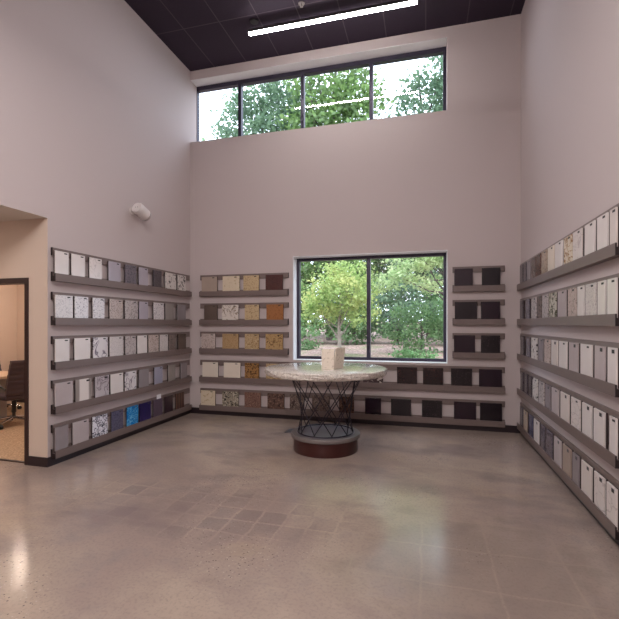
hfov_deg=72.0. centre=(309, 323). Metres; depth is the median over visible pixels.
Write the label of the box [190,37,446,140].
window
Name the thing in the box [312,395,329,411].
sample
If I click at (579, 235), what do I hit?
sample
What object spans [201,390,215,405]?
sample
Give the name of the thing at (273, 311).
sample
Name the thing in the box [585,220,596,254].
sample
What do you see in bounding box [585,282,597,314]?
sample
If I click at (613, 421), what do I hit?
sample
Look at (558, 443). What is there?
sample
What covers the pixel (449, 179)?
wall
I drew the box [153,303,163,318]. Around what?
sample
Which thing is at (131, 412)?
sample
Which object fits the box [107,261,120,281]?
sample
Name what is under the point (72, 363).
display rack
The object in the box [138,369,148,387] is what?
sample
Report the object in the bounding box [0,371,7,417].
meeting table
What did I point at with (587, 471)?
sample
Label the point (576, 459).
sample
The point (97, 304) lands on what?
sample
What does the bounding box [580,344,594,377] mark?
sample
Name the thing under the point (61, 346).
sample
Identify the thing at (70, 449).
display rack
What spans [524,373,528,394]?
sample
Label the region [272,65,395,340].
tree
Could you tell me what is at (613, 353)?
sample
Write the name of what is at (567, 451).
sample
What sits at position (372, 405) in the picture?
sample
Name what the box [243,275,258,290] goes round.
sample
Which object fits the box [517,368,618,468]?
display rack
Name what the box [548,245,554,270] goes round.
sample
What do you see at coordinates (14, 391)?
office chair
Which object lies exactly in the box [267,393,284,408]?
sample
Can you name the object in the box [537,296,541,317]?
sample
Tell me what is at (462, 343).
sample
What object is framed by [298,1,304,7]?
sprinkler head
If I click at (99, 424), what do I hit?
sample
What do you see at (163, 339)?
sample
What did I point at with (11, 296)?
wall
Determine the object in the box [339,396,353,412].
sample
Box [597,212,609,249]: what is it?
sample
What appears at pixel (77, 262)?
sample
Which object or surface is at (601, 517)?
display rack
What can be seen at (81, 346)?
sample
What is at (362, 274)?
tree
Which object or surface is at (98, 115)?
wall
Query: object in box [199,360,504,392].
display rack
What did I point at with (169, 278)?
sample
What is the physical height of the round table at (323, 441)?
1.045 m
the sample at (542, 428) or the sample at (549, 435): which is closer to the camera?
the sample at (549, 435)
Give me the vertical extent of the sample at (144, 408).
0.288 m
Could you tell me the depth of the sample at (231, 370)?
7.39 m
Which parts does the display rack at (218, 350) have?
rail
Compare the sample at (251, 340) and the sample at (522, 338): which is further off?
the sample at (251, 340)
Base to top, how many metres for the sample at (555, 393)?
0.288 m
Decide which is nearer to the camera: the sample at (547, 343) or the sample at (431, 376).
the sample at (547, 343)
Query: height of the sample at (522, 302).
0.288 m
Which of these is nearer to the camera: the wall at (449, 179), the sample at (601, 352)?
the sample at (601, 352)
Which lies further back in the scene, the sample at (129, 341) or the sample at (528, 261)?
the sample at (129, 341)
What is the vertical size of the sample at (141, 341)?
0.288 m
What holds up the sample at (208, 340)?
on the display rack at (218, 350)
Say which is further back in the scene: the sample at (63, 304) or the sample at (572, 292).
the sample at (63, 304)
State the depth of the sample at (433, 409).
6.52 m
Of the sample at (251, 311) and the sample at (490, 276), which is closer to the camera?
the sample at (490, 276)
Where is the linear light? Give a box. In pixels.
[248,0,417,35]
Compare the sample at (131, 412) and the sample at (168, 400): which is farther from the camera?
the sample at (168, 400)
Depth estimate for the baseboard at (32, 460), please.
4.79 m
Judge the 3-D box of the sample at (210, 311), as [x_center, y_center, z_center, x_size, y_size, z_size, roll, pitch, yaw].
[-1.739,-0.187,7.517,0.250,0.288,0.030,0,0,15]
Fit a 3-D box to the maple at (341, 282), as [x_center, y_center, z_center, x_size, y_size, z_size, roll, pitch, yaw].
[0.797,-0.386,11.654,2.429,2.839,1.888,0,0,0]
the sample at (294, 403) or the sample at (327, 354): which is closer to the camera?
the sample at (327, 354)
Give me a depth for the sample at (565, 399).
4.10 m
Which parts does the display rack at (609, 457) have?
rail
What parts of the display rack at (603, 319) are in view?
rail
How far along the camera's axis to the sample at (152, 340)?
6.52 m
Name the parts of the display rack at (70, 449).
rail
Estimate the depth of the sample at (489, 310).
6.30 m
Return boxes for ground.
[301,322,442,358]
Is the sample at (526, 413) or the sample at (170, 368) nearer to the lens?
the sample at (526, 413)
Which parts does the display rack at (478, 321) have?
rail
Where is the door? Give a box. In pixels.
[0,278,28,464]
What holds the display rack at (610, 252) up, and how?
attached to the wall at (570, 48)
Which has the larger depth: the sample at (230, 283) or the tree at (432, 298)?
the tree at (432, 298)
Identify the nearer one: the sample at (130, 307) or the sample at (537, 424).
the sample at (537, 424)
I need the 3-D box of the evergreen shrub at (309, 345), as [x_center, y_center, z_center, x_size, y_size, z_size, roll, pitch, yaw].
[-0.422,0.433,14.201,1.748,1.188,1.407,0,0,-12]
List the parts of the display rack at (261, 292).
rail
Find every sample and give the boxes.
[54,250,68,275]
[54,295,72,319]
[54,339,69,364]
[54,381,72,408]
[54,424,67,452]
[70,254,84,276]
[71,419,88,445]
[73,296,87,317]
[73,338,89,359]
[74,378,91,401]
[88,257,101,278]
[91,298,103,317]
[91,413,107,438]
[92,337,107,357]
[94,375,108,397]
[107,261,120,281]
[108,299,122,318]
[108,336,122,356]
[109,373,122,393]
[110,409,122,431]
[124,264,135,283]
[124,300,137,318]
[124,336,135,354]
[124,371,135,390]
[126,405,137,426]
[136,335,146,353]
[138,267,147,285]
[138,301,147,318]
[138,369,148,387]
[139,401,150,421]
[147,335,158,352]
[152,270,161,287]
[152,398,162,417]
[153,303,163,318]
[153,366,162,384]
[159,335,167,350]
[164,272,175,289]
[164,303,173,319]
[164,395,172,413]
[167,364,174,381]
[168,334,175,349]
[175,392,183,409]
[177,275,185,290]
[177,304,185,319]
[177,334,185,348]
[180,362,186,378]
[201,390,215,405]
[202,277,217,291]
[202,334,215,347]
[202,362,218,376]
[204,305,217,319]
[222,305,238,319]
[222,334,238,348]
[222,391,238,406]
[223,276,239,290]
[224,362,240,377]
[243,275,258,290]
[245,305,258,319]
[245,334,258,348]
[245,363,258,378]
[245,392,260,407]
[266,274,282,289]
[266,304,283,319]
[266,334,282,349]
[266,364,277,378]
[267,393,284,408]
[290,394,303,409]
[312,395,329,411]
[321,349,333,369]
[334,347,344,368]
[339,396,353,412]
[363,377,382,382]
[365,397,380,414]
[391,399,410,415]
[397,367,416,383]
[422,400,441,417]
[423,368,442,384]
[451,368,471,385]
[454,268,472,285]
[454,335,474,352]
[454,402,475,419]
[455,302,476,318]
[479,369,501,386]
[480,403,501,420]
[481,302,499,318]
[481,335,499,352]
[482,267,499,284]
[520,264,523,282]
[520,300,524,318]
[520,336,524,355]
[520,371,524,391]
[520,406,523,427]
[524,262,526,280]
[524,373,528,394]
[524,409,528,433]
[525,299,530,318]
[526,337,530,356]
[527,259,530,279]
[529,375,532,397]
[529,414,533,438]
[531,256,535,277]
[531,297,536,317]
[531,337,537,359]
[533,377,538,400]
[534,418,540,444]
[536,253,540,275]
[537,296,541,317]
[538,338,543,361]
[538,380,545,405]
[540,424,545,451]
[541,249,547,273]
[542,294,548,317]
[544,339,550,363]
[545,384,552,409]
[546,429,553,459]
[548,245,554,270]
[549,292,557,316]
[551,340,558,365]
[551,387,560,416]
[554,436,563,468]
[555,240,563,267]
[558,290,567,316]
[559,341,568,369]
[560,391,571,423]
[562,443,573,478]
[564,234,572,263]
[568,287,576,315]
[569,342,579,372]
[571,396,582,431]
[572,452,581,488]
[573,228,584,259]
[577,285,584,315]
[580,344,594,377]
[581,459,594,502]
[582,402,594,439]
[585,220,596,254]
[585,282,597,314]
[594,345,607,381]
[594,408,607,449]
[594,471,607,514]
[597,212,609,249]
[597,280,606,314]
[606,481,618,529]
[607,277,618,317]
[607,347,618,388]
[609,415,618,458]
[610,207,618,246]
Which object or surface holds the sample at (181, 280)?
on the display rack at (65, 278)
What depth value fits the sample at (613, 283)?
3.06 m
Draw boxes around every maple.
[301,260,385,347]
[371,256,442,299]
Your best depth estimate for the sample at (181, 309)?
7.29 m
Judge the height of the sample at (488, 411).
0.288 m
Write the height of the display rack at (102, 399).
0.380 m
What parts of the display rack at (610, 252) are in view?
rail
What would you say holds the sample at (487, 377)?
on the display rack at (475, 369)
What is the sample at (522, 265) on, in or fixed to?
on the display rack at (610, 252)
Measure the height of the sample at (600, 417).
0.288 m
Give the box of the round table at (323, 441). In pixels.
[264,362,386,458]
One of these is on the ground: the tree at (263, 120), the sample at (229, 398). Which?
the tree at (263, 120)
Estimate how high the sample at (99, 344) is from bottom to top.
0.288 m
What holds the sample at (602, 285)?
on the display rack at (603, 319)
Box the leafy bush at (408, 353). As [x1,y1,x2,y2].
[388,348,441,358]
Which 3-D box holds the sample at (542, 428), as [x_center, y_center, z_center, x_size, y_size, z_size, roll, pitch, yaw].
[2.703,1.317,4.923,0.029,0.288,0.142,0,0,15]
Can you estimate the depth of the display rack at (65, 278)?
5.70 m
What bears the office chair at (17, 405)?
on the floor
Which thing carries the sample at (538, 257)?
on the display rack at (610, 252)
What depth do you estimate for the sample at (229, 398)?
7.40 m
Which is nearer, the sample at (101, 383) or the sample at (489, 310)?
the sample at (101, 383)
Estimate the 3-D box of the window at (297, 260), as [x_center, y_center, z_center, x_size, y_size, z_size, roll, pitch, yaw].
[0.958,-0.263,6.989,2.476,1.745,0.317,0,0,15]
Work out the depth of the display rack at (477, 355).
6.34 m
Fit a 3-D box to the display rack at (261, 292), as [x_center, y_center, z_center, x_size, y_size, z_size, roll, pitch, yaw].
[-1.152,-0.676,7.365,1.650,0.380,0.066,0,0,15]
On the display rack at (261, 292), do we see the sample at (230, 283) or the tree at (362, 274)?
the sample at (230, 283)
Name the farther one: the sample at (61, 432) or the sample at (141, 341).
the sample at (141, 341)
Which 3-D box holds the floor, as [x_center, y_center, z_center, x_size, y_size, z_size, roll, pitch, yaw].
[-2.865,1.698,2.310,9.860,0.204,11.360,0,0,15]
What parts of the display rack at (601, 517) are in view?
rail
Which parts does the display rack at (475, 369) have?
rail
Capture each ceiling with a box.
[0,205,46,221]
[124,0,524,70]
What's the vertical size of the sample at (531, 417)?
0.288 m
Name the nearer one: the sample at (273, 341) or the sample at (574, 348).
the sample at (574, 348)
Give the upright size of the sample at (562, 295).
0.288 m
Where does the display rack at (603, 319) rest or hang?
attached to the wall at (570, 48)
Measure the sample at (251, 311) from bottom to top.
0.288 m
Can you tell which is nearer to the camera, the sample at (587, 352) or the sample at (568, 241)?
the sample at (587, 352)
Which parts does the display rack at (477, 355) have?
rail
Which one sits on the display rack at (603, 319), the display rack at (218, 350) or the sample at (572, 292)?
the sample at (572, 292)
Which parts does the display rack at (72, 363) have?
rail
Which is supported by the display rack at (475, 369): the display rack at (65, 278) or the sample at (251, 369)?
the sample at (251, 369)
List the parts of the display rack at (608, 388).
rail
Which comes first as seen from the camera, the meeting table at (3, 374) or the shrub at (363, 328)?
the meeting table at (3, 374)
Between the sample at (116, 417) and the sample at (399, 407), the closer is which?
the sample at (116, 417)
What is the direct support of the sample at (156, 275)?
on the display rack at (65, 278)
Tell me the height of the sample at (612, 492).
0.288 m
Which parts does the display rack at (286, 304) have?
rail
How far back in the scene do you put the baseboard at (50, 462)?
5.66 m
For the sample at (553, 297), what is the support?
on the display rack at (603, 319)
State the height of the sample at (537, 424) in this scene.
0.288 m
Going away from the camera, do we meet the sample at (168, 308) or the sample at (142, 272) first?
the sample at (142, 272)
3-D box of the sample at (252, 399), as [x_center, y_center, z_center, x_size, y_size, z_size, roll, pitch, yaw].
[-0.972,1.317,7.310,0.298,0.288,0.029,0,0,15]
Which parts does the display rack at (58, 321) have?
rail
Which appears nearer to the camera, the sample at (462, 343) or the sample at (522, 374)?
the sample at (522, 374)
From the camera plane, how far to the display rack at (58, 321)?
5.72 m
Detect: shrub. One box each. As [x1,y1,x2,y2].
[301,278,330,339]
[301,319,323,350]
[314,280,384,344]
[364,272,440,344]
[377,296,442,353]
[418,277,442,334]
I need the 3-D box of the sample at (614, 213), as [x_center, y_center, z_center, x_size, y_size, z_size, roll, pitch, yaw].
[2.200,-0.689,3.070,0.030,0.288,0.102,0,0,15]
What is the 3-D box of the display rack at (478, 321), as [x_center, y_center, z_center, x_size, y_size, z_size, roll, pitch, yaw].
[2.525,-0.174,6.368,0.730,0.380,0.066,0,0,15]
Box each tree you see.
[201,80,317,262]
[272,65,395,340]
[301,262,325,337]
[318,259,393,335]
[356,259,441,325]
[376,55,442,339]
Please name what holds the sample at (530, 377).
on the display rack at (609, 457)
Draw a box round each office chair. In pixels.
[0,360,23,429]
[0,365,21,408]
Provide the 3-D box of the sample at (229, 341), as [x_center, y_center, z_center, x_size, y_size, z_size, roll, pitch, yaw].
[-1.374,0.315,7.418,0.304,0.288,0.030,0,0,15]
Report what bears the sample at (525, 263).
on the display rack at (610, 252)
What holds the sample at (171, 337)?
on the display rack at (72, 363)
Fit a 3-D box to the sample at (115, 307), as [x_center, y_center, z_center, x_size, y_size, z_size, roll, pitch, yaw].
[-2.621,-0.187,5.760,0.030,0.288,0.242,0,0,15]
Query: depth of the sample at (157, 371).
6.64 m
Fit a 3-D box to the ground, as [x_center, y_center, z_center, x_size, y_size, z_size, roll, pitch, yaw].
[2.971,0.572,37.707,54.000,1.855,60.000,0,0,15]
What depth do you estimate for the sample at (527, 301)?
5.62 m
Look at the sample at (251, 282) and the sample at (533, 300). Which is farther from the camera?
the sample at (251, 282)
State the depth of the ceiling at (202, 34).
6.42 m
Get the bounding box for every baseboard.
[28,456,46,466]
[47,410,190,466]
[191,407,519,432]
[520,432,618,545]
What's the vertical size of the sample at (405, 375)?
0.288 m
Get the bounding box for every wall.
[0,0,196,456]
[0,219,38,456]
[0,284,23,403]
[39,218,47,457]
[190,14,520,425]
[521,0,618,480]
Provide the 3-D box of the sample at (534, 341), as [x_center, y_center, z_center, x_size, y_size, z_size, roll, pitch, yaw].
[2.805,0.315,5.300,0.030,0.288,0.262,0,0,15]
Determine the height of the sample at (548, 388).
0.288 m
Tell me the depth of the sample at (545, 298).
4.79 m
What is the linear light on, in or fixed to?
hanging from the ceiling at (202, 34)
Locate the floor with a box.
[0,402,618,618]
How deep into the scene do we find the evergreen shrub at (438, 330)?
12.86 m
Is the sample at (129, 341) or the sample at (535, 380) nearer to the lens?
the sample at (535, 380)
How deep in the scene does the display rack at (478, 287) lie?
6.35 m
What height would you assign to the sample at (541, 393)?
0.288 m
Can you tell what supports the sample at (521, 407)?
on the display rack at (601, 517)
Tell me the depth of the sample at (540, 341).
4.97 m
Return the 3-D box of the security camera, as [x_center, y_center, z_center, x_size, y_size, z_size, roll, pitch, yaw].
[-2.441,-1.618,6.162,0.218,0.228,0.278,0,0,15]
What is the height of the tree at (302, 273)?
8.003 m
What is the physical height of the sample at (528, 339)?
0.288 m
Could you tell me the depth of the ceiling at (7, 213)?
4.66 m
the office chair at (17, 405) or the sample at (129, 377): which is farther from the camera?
the office chair at (17, 405)
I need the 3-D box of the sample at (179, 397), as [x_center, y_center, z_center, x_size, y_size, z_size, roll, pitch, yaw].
[-2.214,1.317,7.263,0.029,0.288,0.238,0,0,15]
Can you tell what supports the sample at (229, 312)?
on the display rack at (286, 304)
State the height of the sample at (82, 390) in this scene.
0.288 m
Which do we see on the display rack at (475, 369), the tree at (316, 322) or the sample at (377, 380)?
the sample at (377, 380)
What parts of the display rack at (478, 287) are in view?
rail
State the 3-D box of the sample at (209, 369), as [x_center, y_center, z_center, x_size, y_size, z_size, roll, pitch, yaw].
[-1.748,0.816,7.520,0.302,0.288,0.030,0,0,15]
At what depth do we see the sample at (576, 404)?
3.81 m
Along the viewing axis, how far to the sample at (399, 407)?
6.64 m
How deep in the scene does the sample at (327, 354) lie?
5.18 m
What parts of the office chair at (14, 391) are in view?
seat, backrest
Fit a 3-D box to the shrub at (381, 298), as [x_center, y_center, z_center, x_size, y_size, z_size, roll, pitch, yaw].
[3.530,-0.562,16.145,3.083,2.952,2.341,0,0,-7]
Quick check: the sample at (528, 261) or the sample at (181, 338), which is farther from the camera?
the sample at (181, 338)
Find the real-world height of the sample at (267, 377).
0.288 m
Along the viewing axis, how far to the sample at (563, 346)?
4.13 m
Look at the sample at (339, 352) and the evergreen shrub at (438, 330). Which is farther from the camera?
the evergreen shrub at (438, 330)
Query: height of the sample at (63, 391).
0.288 m
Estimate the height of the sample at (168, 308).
0.288 m
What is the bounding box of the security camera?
[130,203,151,220]
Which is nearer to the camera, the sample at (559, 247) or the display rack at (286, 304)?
the sample at (559, 247)
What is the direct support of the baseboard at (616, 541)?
attached to the wall at (570, 48)
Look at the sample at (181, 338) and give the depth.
7.29 m
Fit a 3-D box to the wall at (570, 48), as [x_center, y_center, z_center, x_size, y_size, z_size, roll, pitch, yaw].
[1.823,-1.474,1.143,0.200,6.147,11.160,0,0,15]
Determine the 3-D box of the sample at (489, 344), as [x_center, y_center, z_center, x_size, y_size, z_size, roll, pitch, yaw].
[2.682,0.315,6.319,0.262,0.288,0.029,0,0,15]
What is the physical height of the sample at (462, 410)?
0.288 m
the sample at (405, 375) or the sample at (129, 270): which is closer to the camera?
the sample at (129, 270)
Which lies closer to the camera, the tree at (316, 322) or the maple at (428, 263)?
the maple at (428, 263)
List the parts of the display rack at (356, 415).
rail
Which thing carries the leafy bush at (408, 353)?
on the ground
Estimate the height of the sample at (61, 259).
0.288 m
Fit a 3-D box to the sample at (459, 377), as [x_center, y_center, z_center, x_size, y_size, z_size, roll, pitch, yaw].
[2.291,0.816,6.425,0.299,0.288,0.029,0,0,15]
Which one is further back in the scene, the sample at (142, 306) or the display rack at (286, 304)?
the display rack at (286, 304)
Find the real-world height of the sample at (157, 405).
0.288 m
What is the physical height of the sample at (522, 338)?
0.288 m
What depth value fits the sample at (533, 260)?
5.31 m
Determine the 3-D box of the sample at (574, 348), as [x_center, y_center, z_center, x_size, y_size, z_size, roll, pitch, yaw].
[2.424,0.315,3.895,0.030,0.288,0.232,0,0,15]
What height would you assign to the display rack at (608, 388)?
0.380 m
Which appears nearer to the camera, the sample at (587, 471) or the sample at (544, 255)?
the sample at (587, 471)
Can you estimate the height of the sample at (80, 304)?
0.288 m
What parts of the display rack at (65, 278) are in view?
rail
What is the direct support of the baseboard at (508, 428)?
attached to the wall at (449, 179)
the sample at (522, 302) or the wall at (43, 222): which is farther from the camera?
the sample at (522, 302)
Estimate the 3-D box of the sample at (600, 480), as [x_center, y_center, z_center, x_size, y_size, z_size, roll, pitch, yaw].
[2.267,1.317,3.316,0.030,0.288,0.192,0,0,15]
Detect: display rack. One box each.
[51,247,191,296]
[51,292,191,324]
[51,332,191,369]
[51,360,191,414]
[51,388,191,458]
[199,272,288,296]
[199,302,288,324]
[199,332,288,354]
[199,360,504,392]
[199,388,504,427]
[453,265,504,291]
[453,299,504,324]
[453,333,504,358]
[517,203,618,290]
[517,273,618,325]
[517,333,618,397]
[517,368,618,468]
[517,402,618,539]
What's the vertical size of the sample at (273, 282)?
0.288 m
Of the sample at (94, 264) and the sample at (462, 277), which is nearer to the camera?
the sample at (94, 264)
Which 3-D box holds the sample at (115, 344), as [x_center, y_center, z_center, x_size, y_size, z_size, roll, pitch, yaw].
[-2.620,0.315,5.766,0.030,0.288,0.255,0,0,15]
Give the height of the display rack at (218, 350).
0.380 m
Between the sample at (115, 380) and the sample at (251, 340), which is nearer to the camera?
the sample at (115, 380)
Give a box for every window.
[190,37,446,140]
[293,250,447,363]
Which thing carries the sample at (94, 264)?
on the display rack at (65, 278)
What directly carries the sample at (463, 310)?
on the display rack at (478, 321)
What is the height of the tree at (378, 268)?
7.978 m
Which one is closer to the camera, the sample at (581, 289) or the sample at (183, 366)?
the sample at (581, 289)
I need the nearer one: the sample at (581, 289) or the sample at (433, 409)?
the sample at (581, 289)
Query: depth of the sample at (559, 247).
4.29 m
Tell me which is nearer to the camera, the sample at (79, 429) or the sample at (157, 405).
the sample at (79, 429)
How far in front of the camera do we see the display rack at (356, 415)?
6.79 m
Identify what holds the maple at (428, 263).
on the ground
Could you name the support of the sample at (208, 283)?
on the display rack at (261, 292)
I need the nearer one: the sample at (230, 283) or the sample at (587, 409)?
the sample at (587, 409)
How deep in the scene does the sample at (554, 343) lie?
4.42 m
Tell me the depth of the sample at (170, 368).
6.98 m
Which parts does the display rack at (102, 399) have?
rail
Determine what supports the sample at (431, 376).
on the display rack at (475, 369)

